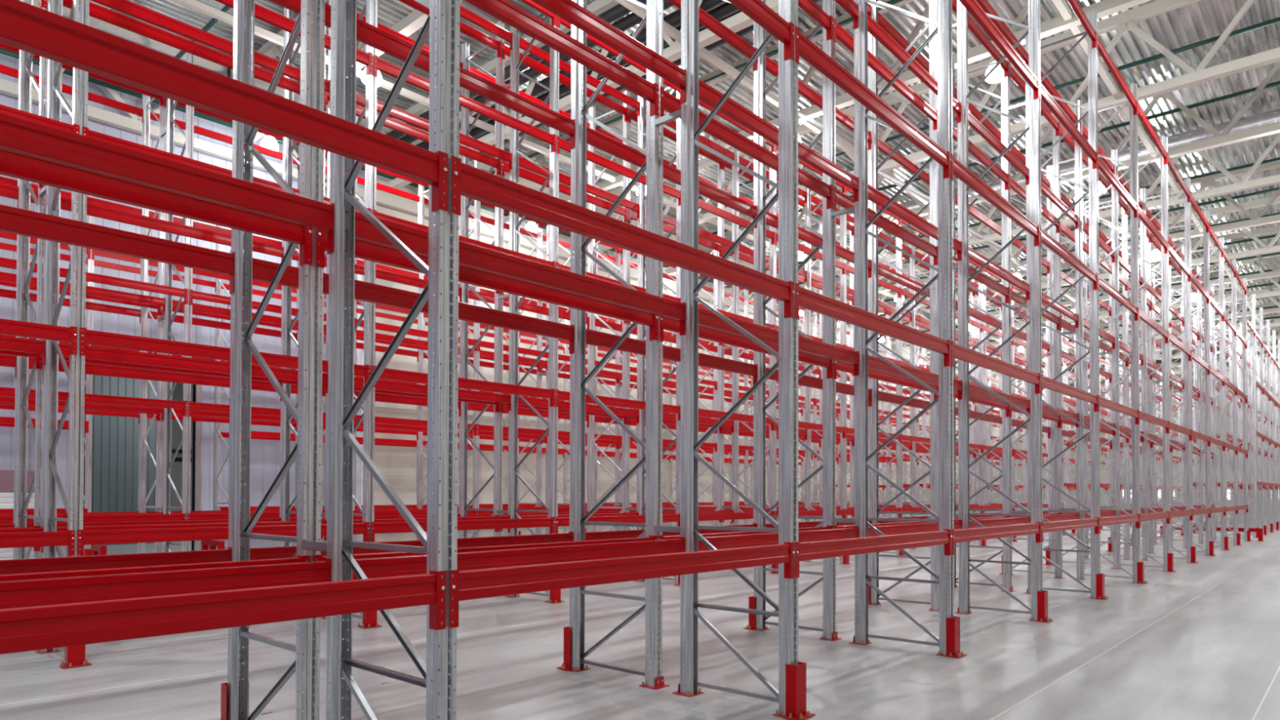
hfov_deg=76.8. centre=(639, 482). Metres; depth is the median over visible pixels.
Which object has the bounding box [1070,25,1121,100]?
tie
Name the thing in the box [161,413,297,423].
beam
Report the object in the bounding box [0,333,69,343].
beam
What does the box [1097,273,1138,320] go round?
beam
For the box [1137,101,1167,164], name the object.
beam
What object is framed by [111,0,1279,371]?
ceiling
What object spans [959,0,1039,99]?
beam
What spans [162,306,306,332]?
beam
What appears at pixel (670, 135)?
beam
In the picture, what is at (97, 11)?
beam
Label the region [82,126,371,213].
beam
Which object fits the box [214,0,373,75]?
beam
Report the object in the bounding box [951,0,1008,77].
beam
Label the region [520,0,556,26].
beam
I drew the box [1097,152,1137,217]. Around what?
beam
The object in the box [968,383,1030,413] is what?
beam
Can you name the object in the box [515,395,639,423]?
beam
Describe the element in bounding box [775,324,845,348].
beam
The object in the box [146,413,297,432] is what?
beam
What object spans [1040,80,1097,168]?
beam
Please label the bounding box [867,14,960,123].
beam
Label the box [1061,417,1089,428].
beam
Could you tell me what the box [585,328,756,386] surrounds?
beam
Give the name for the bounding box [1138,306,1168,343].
beam
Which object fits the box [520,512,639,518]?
beam
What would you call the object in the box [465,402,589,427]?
beam
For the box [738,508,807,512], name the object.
beam
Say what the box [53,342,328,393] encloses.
beam
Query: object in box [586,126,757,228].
beam
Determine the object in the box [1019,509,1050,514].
beam
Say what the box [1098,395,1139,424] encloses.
beam
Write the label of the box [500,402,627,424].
beam
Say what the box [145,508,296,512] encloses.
beam
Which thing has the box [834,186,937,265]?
beam
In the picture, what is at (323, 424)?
beam
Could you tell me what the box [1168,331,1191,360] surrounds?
beam
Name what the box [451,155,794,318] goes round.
beam
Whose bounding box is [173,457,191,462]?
pipe
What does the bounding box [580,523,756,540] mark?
beam
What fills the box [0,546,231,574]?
beam
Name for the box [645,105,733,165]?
beam
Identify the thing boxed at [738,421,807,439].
beam
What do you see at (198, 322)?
beam
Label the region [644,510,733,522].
beam
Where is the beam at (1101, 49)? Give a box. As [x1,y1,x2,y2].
[1097,33,1137,115]
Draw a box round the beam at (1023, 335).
[1011,326,1049,355]
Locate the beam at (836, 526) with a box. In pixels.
[834,521,931,528]
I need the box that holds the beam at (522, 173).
[502,160,627,222]
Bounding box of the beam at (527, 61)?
[502,42,628,121]
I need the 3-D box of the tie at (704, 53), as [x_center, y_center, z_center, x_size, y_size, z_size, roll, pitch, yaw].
[2.362,-8.681,17.538,0.120,0.120,3.900,-1,-1,42]
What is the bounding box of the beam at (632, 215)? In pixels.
[628,208,722,257]
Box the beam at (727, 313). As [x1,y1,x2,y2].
[697,303,774,328]
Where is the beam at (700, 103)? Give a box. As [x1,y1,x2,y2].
[698,99,774,151]
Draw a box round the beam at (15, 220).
[0,204,234,293]
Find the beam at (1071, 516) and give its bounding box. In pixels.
[1042,512,1079,522]
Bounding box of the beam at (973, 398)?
[953,390,1010,417]
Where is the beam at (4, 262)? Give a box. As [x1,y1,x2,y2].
[0,257,188,304]
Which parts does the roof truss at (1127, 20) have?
gusset plate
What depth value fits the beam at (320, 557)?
5.28 m
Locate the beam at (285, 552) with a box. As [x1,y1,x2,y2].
[243,531,573,559]
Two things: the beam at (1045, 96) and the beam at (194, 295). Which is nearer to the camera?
the beam at (1045, 96)
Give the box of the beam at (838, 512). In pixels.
[775,509,845,521]
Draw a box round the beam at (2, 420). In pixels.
[0,416,88,433]
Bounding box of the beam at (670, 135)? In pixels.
[628,108,722,169]
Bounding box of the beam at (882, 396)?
[878,391,929,410]
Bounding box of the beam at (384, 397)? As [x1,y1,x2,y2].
[287,384,461,416]
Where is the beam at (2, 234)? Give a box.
[0,231,90,259]
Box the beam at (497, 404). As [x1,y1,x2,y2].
[321,383,499,412]
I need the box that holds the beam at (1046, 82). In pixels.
[1040,70,1077,128]
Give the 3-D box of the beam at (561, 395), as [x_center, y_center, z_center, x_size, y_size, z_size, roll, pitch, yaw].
[-0.255,-1.168,12.380,0.064,0.248,2.800,-1,-1,42]
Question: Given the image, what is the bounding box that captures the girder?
[0,0,1044,399]
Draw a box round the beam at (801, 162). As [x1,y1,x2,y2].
[775,145,844,192]
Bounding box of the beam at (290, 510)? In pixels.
[160,510,297,512]
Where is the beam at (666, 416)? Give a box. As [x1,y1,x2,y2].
[644,410,733,432]
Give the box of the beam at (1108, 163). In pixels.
[1082,124,1114,174]
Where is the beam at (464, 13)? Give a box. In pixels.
[429,0,512,50]
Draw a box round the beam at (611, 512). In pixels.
[594,510,675,513]
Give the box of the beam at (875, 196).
[867,184,961,261]
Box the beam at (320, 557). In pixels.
[313,535,657,561]
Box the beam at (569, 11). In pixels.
[531,0,685,103]
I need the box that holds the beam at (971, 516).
[955,512,1002,519]
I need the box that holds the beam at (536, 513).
[466,511,588,516]
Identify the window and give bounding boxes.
[1226,489,1230,499]
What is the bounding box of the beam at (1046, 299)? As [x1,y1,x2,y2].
[1041,292,1078,328]
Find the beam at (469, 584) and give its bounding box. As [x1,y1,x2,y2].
[448,542,794,628]
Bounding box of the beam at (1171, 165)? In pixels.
[1167,152,1190,202]
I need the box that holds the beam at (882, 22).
[877,11,928,72]
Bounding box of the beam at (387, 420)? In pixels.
[353,414,477,435]
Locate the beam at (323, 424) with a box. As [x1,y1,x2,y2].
[323,424,427,432]
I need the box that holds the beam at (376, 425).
[355,422,427,431]
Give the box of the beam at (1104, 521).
[1099,513,1140,533]
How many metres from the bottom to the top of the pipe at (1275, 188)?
0.230 m
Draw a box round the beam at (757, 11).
[727,0,794,60]
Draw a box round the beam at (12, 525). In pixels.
[0,523,14,528]
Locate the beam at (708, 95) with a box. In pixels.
[698,79,858,202]
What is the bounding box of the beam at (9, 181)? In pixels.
[0,176,142,215]
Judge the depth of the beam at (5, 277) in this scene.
12.88 m
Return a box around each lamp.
[260,134,278,151]
[361,68,382,86]
[524,221,537,232]
[635,174,646,195]
[798,243,804,261]
[878,335,884,342]
[985,49,1000,83]
[1013,266,1022,279]
[1017,346,1023,351]
[1071,304,1075,312]
[1097,173,1106,195]
[1151,242,1160,259]
[1191,287,1196,301]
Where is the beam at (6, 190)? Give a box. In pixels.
[0,182,18,208]
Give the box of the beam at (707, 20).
[666,0,757,71]
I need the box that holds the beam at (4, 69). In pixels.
[0,64,142,122]
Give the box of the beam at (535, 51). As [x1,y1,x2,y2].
[516,37,639,115]
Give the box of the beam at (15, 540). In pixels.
[0,529,75,556]
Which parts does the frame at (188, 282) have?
post, post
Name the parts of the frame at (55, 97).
plate, post, post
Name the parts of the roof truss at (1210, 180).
gusset plate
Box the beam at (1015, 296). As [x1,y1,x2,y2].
[1009,288,1060,330]
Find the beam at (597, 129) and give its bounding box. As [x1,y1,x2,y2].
[595,126,676,168]
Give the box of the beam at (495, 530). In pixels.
[320,515,499,539]
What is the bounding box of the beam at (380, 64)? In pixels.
[373,54,555,152]
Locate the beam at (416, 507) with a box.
[323,506,417,510]
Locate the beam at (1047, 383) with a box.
[1040,373,1098,412]
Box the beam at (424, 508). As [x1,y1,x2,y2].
[355,508,426,511]
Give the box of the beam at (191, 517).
[187,511,349,520]
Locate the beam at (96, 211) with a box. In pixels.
[25,189,283,260]
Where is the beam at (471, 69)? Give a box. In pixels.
[469,66,590,128]
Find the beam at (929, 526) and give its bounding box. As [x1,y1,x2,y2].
[868,520,962,536]
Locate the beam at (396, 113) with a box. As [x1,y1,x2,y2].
[346,92,511,170]
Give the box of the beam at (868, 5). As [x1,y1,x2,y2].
[853,0,871,17]
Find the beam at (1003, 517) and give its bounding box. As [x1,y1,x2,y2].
[953,515,1010,520]
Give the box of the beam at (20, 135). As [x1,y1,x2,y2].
[0,112,333,253]
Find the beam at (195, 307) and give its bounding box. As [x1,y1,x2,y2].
[169,299,326,337]
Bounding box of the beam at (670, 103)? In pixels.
[659,85,833,208]
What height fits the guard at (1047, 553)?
0.356 m
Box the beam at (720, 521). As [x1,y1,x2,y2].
[627,510,722,522]
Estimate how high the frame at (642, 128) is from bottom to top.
8.660 m
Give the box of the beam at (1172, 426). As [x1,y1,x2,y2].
[1168,421,1191,440]
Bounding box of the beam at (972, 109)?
[954,87,1000,141]
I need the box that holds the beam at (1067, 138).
[1059,123,1088,167]
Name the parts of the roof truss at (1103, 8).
gusset plate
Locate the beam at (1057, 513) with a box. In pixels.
[1010,512,1061,517]
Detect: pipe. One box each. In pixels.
[0,48,956,361]
[172,448,191,453]
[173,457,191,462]
[174,4,231,58]
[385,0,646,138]
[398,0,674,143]
[415,8,680,146]
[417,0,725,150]
[468,0,821,160]
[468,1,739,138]
[475,9,741,139]
[491,0,903,173]
[620,16,1279,221]
[698,80,1279,237]
[765,157,1279,271]
[798,186,1279,284]
[878,212,1279,286]
[878,252,1279,315]
[884,234,1276,302]
[902,268,1276,324]
[921,281,1279,332]
[986,296,1276,333]
[986,305,1279,342]
[992,315,1279,350]
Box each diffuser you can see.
[635,185,646,195]
[798,250,804,261]
[985,64,1000,83]
[1013,273,1022,279]
[1097,181,1106,195]
[1151,248,1160,259]
[1191,293,1196,301]
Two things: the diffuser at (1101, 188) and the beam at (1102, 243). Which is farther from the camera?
the diffuser at (1101, 188)
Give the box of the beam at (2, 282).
[0,280,161,315]
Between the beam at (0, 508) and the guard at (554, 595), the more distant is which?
the beam at (0, 508)
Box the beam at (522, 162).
[518,156,639,218]
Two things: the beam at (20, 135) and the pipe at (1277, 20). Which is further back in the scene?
the pipe at (1277, 20)
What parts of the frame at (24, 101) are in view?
post, post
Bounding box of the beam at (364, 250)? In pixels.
[315,228,657,340]
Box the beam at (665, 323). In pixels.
[658,315,833,378]
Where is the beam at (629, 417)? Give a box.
[628,416,722,433]
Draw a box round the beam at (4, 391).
[0,386,186,416]
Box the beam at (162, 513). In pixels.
[0,511,163,516]
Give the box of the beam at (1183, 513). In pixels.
[1169,509,1192,524]
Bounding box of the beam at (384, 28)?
[327,2,462,67]
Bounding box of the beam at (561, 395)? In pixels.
[555,389,680,420]
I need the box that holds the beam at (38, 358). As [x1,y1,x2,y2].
[0,349,42,368]
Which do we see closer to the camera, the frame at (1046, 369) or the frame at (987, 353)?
the frame at (1046, 369)
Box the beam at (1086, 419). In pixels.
[1084,415,1115,435]
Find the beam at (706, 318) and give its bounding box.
[697,307,858,376]
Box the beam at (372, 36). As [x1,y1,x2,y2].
[248,0,574,149]
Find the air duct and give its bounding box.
[706,108,1279,254]
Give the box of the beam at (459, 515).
[289,514,460,520]
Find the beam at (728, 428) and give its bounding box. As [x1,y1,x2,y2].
[723,426,778,434]
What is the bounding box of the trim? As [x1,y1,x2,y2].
[191,384,201,551]
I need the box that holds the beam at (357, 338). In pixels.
[324,331,427,350]
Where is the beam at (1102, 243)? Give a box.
[1083,221,1114,262]
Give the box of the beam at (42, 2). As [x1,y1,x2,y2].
[40,0,47,8]
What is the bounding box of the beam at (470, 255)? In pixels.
[345,211,685,335]
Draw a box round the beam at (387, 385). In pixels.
[349,377,511,411]
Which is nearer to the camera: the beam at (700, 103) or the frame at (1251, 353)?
the beam at (700, 103)
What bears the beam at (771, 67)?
attached to the frame at (873, 166)
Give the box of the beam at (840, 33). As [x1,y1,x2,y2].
[833,17,937,129]
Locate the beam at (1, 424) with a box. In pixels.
[0,422,72,430]
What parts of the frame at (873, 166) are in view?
post, post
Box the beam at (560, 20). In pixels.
[557,16,679,98]
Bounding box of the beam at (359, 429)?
[324,425,417,439]
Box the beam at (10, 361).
[0,354,16,377]
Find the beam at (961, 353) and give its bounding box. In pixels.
[951,340,1040,394]
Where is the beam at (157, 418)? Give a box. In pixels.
[0,402,160,421]
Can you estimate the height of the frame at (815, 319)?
8.660 m
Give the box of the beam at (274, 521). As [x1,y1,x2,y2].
[57,520,305,527]
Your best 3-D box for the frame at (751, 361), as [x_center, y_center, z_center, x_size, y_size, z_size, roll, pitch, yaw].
[5.331,-2.307,35.764,1.075,8.660,0.170,-1,-1,42]
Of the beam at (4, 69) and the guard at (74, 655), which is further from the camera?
the beam at (4, 69)
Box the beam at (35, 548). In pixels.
[0,525,40,551]
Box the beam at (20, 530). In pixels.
[0,526,43,552]
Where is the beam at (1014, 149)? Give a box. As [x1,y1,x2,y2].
[1010,142,1048,187]
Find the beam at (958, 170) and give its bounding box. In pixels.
[951,153,1040,246]
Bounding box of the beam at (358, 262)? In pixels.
[324,256,418,278]
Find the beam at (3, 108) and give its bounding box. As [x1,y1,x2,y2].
[0,104,79,134]
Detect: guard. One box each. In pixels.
[59,644,92,668]
[84,548,92,555]
[220,680,248,719]
[359,610,382,628]
[547,589,564,603]
[556,626,572,670]
[742,595,755,629]
[771,564,778,573]
[782,661,815,719]
[843,555,851,564]
[868,578,870,604]
[898,550,904,555]
[944,616,967,657]
[981,539,986,546]
[1036,590,1053,622]
[1044,547,1049,564]
[1096,573,1109,599]
[1106,537,1111,551]
[1137,561,1147,583]
[1167,553,1176,572]
[1191,546,1197,563]
[1208,541,1216,555]
[1224,536,1230,550]
[1236,533,1242,545]
[1247,529,1251,541]
[1263,525,1266,534]
[1270,523,1273,532]
[1275,521,1279,529]
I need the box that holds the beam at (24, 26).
[0,0,448,211]
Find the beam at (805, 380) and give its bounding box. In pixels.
[765,367,871,406]
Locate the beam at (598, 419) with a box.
[594,415,684,435]
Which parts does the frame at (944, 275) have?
plate, post, post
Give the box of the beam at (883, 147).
[877,137,929,185]
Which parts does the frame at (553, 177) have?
post, post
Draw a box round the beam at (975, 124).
[968,111,1029,185]
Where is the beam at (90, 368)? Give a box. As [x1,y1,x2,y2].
[22,357,282,400]
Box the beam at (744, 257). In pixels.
[723,245,778,274]
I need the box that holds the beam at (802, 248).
[775,232,845,274]
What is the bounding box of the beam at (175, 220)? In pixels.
[148,210,297,249]
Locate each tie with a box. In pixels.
[171,0,328,64]
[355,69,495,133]
[507,137,615,182]
[614,0,680,43]
[620,185,703,218]
[698,47,778,107]
[707,219,768,246]
[777,249,818,267]
[801,120,853,156]
[835,271,849,280]
[879,291,908,303]
[880,171,929,206]
[918,307,929,313]
[955,217,983,239]
[984,241,1021,264]
[986,333,999,342]
[1022,266,1047,284]
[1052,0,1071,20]
[1061,288,1075,302]
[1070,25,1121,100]
[1120,104,1157,156]
[1155,160,1183,199]
[1182,202,1203,232]
[1208,235,1218,258]
[1223,260,1231,279]
[1236,282,1242,297]
[1246,299,1251,311]
[1255,315,1263,324]
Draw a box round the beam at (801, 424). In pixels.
[775,417,845,438]
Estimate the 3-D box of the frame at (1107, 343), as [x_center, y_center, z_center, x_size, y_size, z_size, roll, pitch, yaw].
[21.132,-2.258,36.782,1.075,8.660,0.170,-1,-1,42]
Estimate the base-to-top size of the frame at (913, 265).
8.660 m
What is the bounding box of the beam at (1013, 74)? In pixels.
[1008,62,1059,136]
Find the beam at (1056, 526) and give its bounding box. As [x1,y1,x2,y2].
[1041,516,1099,542]
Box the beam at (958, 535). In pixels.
[951,521,1041,555]
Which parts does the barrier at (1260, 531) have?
rail, leg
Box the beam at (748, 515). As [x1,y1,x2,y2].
[697,511,774,520]
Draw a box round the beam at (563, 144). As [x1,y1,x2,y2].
[556,135,680,205]
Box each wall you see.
[0,0,367,557]
[171,382,192,511]
[368,138,1043,542]
[1064,352,1279,514]
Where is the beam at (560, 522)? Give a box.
[555,513,679,533]
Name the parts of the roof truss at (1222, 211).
gusset plate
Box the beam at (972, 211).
[955,193,1001,235]
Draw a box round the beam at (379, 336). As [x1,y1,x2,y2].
[344,328,434,347]
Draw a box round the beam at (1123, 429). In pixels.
[1120,425,1143,442]
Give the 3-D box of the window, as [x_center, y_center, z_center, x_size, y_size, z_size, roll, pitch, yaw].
[47.164,1.001,64.076,1.200,0.800,0.047,-1,-1,42]
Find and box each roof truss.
[56,0,111,73]
[244,0,429,142]
[388,0,778,189]
[503,0,1150,224]
[595,0,1279,252]
[663,47,1279,275]
[724,133,1279,293]
[776,160,1279,309]
[818,195,1279,321]
[878,225,1279,327]
[890,254,1279,345]
[919,278,1279,354]
[955,287,1279,360]
[968,302,1279,364]
[990,315,1279,375]
[1014,326,1279,380]
[1064,337,1279,383]
[1068,352,1278,392]
[1068,359,1278,387]
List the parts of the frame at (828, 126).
post, post, plate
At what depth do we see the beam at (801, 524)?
9.93 m
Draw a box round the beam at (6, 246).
[0,242,71,262]
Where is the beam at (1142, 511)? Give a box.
[1120,508,1144,515]
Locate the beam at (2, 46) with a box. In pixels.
[0,43,164,106]
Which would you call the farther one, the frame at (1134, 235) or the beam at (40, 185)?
the frame at (1134, 235)
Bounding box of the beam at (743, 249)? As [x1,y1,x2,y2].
[738,244,806,281]
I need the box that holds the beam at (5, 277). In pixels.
[0,271,164,312]
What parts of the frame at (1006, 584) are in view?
post, post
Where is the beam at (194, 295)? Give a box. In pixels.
[189,288,351,320]
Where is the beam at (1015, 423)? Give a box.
[1011,418,1050,438]
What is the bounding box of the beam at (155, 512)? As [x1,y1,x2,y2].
[8,511,159,515]
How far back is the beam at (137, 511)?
13.79 m
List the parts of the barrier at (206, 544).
leg, leg, rail, leg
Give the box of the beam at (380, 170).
[324,150,428,187]
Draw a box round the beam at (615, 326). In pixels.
[595,318,684,343]
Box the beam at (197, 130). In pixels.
[149,111,298,170]
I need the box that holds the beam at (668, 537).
[659,525,833,539]
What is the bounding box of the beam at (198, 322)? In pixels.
[147,311,297,340]
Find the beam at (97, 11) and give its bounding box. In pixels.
[57,0,308,94]
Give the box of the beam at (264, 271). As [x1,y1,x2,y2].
[242,257,573,354]
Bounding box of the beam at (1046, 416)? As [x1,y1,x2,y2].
[1010,405,1061,427]
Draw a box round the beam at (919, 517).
[878,515,928,523]
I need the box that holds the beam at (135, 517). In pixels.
[0,513,186,524]
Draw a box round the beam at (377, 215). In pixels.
[373,209,555,267]
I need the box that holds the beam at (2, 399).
[0,395,164,419]
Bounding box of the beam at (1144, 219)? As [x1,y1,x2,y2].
[1137,204,1168,253]
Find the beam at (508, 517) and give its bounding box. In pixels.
[343,515,510,532]
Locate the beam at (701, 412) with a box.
[684,408,774,430]
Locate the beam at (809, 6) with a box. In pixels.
[798,0,833,40]
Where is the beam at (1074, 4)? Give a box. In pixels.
[1066,0,1097,48]
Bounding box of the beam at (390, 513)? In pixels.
[352,509,476,516]
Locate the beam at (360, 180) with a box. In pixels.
[306,162,419,206]
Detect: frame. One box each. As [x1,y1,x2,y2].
[13,0,48,559]
[35,0,88,665]
[72,195,94,550]
[137,94,166,553]
[161,52,194,552]
[213,225,231,549]
[226,0,324,719]
[279,7,325,546]
[295,145,325,546]
[320,0,377,626]
[324,115,357,542]
[325,0,460,719]
[416,184,435,540]
[422,274,434,505]
[457,160,480,537]
[458,21,504,537]
[500,296,519,530]
[503,13,559,603]
[515,217,542,535]
[545,200,573,533]
[563,306,586,533]
[567,0,670,689]
[586,90,630,532]
[594,242,620,531]
[619,320,639,530]
[629,253,645,529]
[634,66,684,586]
[658,262,675,502]
[669,331,675,526]
[671,0,798,717]
[684,142,724,525]
[697,250,717,525]
[712,341,732,525]
[724,284,739,525]
[730,123,776,573]
[744,270,768,524]
[750,350,767,524]
[752,0,842,640]
[765,200,778,505]
[765,311,778,522]
[798,287,817,521]
[798,370,801,521]
[801,310,819,521]
[802,167,846,564]
[818,213,854,520]
[835,320,849,516]
[837,321,849,518]
[848,0,954,657]
[867,0,939,611]
[867,202,902,555]
[878,240,902,517]
[878,314,889,517]
[878,334,891,517]
[878,381,884,517]
[890,382,906,517]
[895,325,919,516]
[902,343,915,499]
[908,244,930,549]
[909,266,930,515]
[919,391,926,515]
[921,348,930,515]
[928,391,930,515]
[952,51,1015,592]
[954,0,1042,622]
[955,253,983,546]
[955,280,975,513]
[968,351,989,512]
[974,295,1002,513]
[982,272,1015,542]
[989,369,999,512]
[991,371,999,512]
[991,408,999,511]
[991,422,992,512]
[1001,113,1066,578]
[1013,308,1027,502]
[1013,318,1027,535]
[1014,365,1024,510]
[1014,378,1017,510]
[1022,413,1022,502]
[1023,10,1100,599]
[1023,320,1048,510]
[1041,303,1063,535]
[1042,389,1044,510]
[1043,330,1069,510]
[1045,165,1102,568]
[1062,323,1076,530]
[1062,343,1075,508]
[1064,394,1071,505]
[1064,404,1075,508]
[1074,83,1140,583]
[1074,327,1101,529]
[1074,389,1090,507]
[1082,196,1132,559]
[1100,342,1110,526]
[1100,360,1110,506]
[1101,396,1110,506]
[1105,351,1129,525]
[1105,364,1123,506]
[1108,226,1155,553]
[1111,136,1172,572]
[1119,359,1142,524]
[1128,377,1131,503]
[1138,254,1173,547]
[1139,177,1195,563]
[1151,271,1183,542]
[1155,370,1163,522]
[1156,387,1173,504]
[1168,210,1211,555]
[1171,288,1199,539]
[1172,377,1181,519]
[1172,386,1182,517]
[1177,390,1194,516]
[1181,237,1226,550]
[1181,303,1212,534]
[1193,315,1220,533]
[1196,259,1238,545]
[1204,326,1232,527]
[1209,277,1248,541]
[1214,336,1241,528]
[1224,293,1257,537]
[1226,356,1248,527]
[1231,307,1265,534]
[1236,352,1253,525]
[1236,357,1260,524]
[1240,319,1271,532]
[1247,329,1277,529]
[1248,364,1266,522]
[1255,339,1279,528]
[1259,384,1271,518]
[1263,353,1279,524]
[1265,356,1279,523]
[1270,363,1279,522]
[1275,369,1279,520]
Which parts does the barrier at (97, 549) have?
leg, rail, leg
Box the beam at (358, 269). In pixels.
[288,251,461,302]
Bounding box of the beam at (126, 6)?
[90,0,329,101]
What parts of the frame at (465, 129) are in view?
post, post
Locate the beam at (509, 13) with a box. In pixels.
[464,0,658,115]
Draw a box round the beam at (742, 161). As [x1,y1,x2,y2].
[738,155,806,203]
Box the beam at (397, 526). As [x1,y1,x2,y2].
[370,516,555,542]
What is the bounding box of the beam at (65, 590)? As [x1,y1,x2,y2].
[0,558,331,608]
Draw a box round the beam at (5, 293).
[0,288,141,323]
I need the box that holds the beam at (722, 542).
[697,526,858,551]
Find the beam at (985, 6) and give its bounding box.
[975,0,1028,66]
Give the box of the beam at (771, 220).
[765,211,871,278]
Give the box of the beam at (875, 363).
[867,355,961,399]
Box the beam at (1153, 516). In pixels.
[1139,511,1169,528]
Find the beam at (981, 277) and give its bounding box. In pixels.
[952,256,1009,303]
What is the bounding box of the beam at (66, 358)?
[58,356,297,384]
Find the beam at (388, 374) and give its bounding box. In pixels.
[372,364,555,406]
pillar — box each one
[504,242,511,536]
[664,288,675,526]
[776,320,778,523]
[919,362,921,515]
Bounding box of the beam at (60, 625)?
[0,570,445,654]
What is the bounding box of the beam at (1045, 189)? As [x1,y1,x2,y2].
[1040,180,1078,229]
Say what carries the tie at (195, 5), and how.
attached to the roof truss at (416, 20)
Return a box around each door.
[0,470,39,559]
[83,373,173,545]
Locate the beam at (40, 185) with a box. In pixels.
[37,183,44,188]
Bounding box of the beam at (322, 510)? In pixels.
[166,510,324,514]
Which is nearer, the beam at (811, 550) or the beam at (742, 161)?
the beam at (811, 550)
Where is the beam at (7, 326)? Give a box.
[0,318,77,355]
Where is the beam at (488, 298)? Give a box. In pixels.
[467,289,589,328]
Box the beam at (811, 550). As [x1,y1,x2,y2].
[795,528,951,577]
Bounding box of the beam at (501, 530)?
[500,511,627,531]
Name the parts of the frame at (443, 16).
post, post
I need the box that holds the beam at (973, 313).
[955,300,1001,329]
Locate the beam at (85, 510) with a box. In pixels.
[0,508,88,513]
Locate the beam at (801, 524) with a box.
[765,520,871,528]
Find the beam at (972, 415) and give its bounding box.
[955,407,1002,424]
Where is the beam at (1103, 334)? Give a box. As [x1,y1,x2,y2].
[1083,318,1115,349]
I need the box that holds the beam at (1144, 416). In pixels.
[1139,410,1168,433]
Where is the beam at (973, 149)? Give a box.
[952,125,1009,190]
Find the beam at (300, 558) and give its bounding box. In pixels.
[0,555,310,581]
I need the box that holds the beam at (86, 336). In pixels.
[80,327,370,386]
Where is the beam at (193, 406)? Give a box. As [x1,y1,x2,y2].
[188,400,325,419]
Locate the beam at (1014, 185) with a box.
[1009,175,1060,233]
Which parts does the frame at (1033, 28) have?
post, post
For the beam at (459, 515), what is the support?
attached to the frame at (465, 129)
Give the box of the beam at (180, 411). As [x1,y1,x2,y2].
[167,408,325,430]
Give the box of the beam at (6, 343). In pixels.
[0,335,45,365]
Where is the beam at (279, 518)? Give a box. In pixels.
[21,517,281,527]
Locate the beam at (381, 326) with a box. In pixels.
[354,317,477,351]
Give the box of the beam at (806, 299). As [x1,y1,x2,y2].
[795,282,951,366]
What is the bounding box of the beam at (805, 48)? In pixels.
[795,26,951,178]
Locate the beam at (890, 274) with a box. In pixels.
[878,263,929,297]
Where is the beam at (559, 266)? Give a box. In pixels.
[556,262,680,302]
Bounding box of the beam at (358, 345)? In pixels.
[324,337,418,362]
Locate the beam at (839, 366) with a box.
[834,360,938,399]
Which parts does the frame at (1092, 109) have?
post, post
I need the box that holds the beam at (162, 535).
[77,521,369,555]
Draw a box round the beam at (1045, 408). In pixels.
[1041,403,1079,426]
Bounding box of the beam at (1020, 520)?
[969,516,1031,528]
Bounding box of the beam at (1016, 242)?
[1010,234,1049,273]
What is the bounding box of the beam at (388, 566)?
[342,537,684,580]
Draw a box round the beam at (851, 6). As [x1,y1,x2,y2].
[834,0,857,29]
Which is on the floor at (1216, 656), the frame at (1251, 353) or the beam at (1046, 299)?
the frame at (1251, 353)
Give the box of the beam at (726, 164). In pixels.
[723,160,778,192]
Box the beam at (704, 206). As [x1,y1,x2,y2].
[698,199,774,244]
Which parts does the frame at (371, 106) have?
post, post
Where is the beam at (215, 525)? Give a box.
[50,520,326,551]
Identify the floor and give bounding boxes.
[0,513,1279,719]
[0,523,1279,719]
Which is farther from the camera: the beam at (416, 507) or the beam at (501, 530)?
the beam at (416, 507)
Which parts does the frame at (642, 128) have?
post, post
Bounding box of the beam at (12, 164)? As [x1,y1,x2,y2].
[0,148,312,265]
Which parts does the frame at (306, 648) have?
post, post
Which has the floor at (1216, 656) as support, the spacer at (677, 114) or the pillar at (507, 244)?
the pillar at (507, 244)
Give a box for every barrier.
[90,544,106,555]
[200,539,224,550]
[1159,525,1262,541]
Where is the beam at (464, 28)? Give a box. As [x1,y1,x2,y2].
[398,0,501,57]
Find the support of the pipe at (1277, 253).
attached to the wall
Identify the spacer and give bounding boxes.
[35,517,42,523]
[39,185,46,196]
[158,315,164,320]
[160,129,165,137]
[301,540,327,551]
[497,293,509,299]
[497,510,508,513]
[502,83,510,88]
[625,507,636,510]
[653,525,679,532]
[654,109,680,126]
[720,346,732,349]
[720,506,732,508]
[831,206,853,217]
[831,518,854,523]
[936,22,956,35]
[937,513,958,517]
[952,264,957,269]
[1008,102,1025,110]
[1008,303,1026,308]
[1008,510,1027,513]
[1058,158,1075,164]
[1059,330,1075,335]
[1060,508,1076,510]
[1097,200,1111,205]
[1099,351,1112,355]
[1151,259,1160,262]
[1170,280,1182,284]
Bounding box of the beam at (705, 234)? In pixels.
[644,206,733,254]
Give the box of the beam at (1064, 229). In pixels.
[1060,220,1088,254]
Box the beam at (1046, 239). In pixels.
[1040,226,1098,290]
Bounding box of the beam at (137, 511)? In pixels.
[0,511,138,515]
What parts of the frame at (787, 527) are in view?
plate, post, plate, post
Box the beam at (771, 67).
[765,55,871,150]
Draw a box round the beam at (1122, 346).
[1119,340,1143,365]
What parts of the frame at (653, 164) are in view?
post, plate, post, plate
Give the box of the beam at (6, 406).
[0,404,139,423]
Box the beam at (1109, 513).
[1084,510,1115,518]
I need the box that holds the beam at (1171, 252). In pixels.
[1168,243,1191,281]
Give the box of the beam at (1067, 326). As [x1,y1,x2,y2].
[1060,317,1088,342]
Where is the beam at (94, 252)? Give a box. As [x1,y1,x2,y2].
[91,248,229,280]
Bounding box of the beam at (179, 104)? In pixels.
[164,97,307,145]
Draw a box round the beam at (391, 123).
[324,90,501,175]
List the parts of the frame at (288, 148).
post, post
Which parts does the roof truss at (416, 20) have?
gusset plate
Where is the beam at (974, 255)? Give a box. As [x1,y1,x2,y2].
[968,246,1030,300]

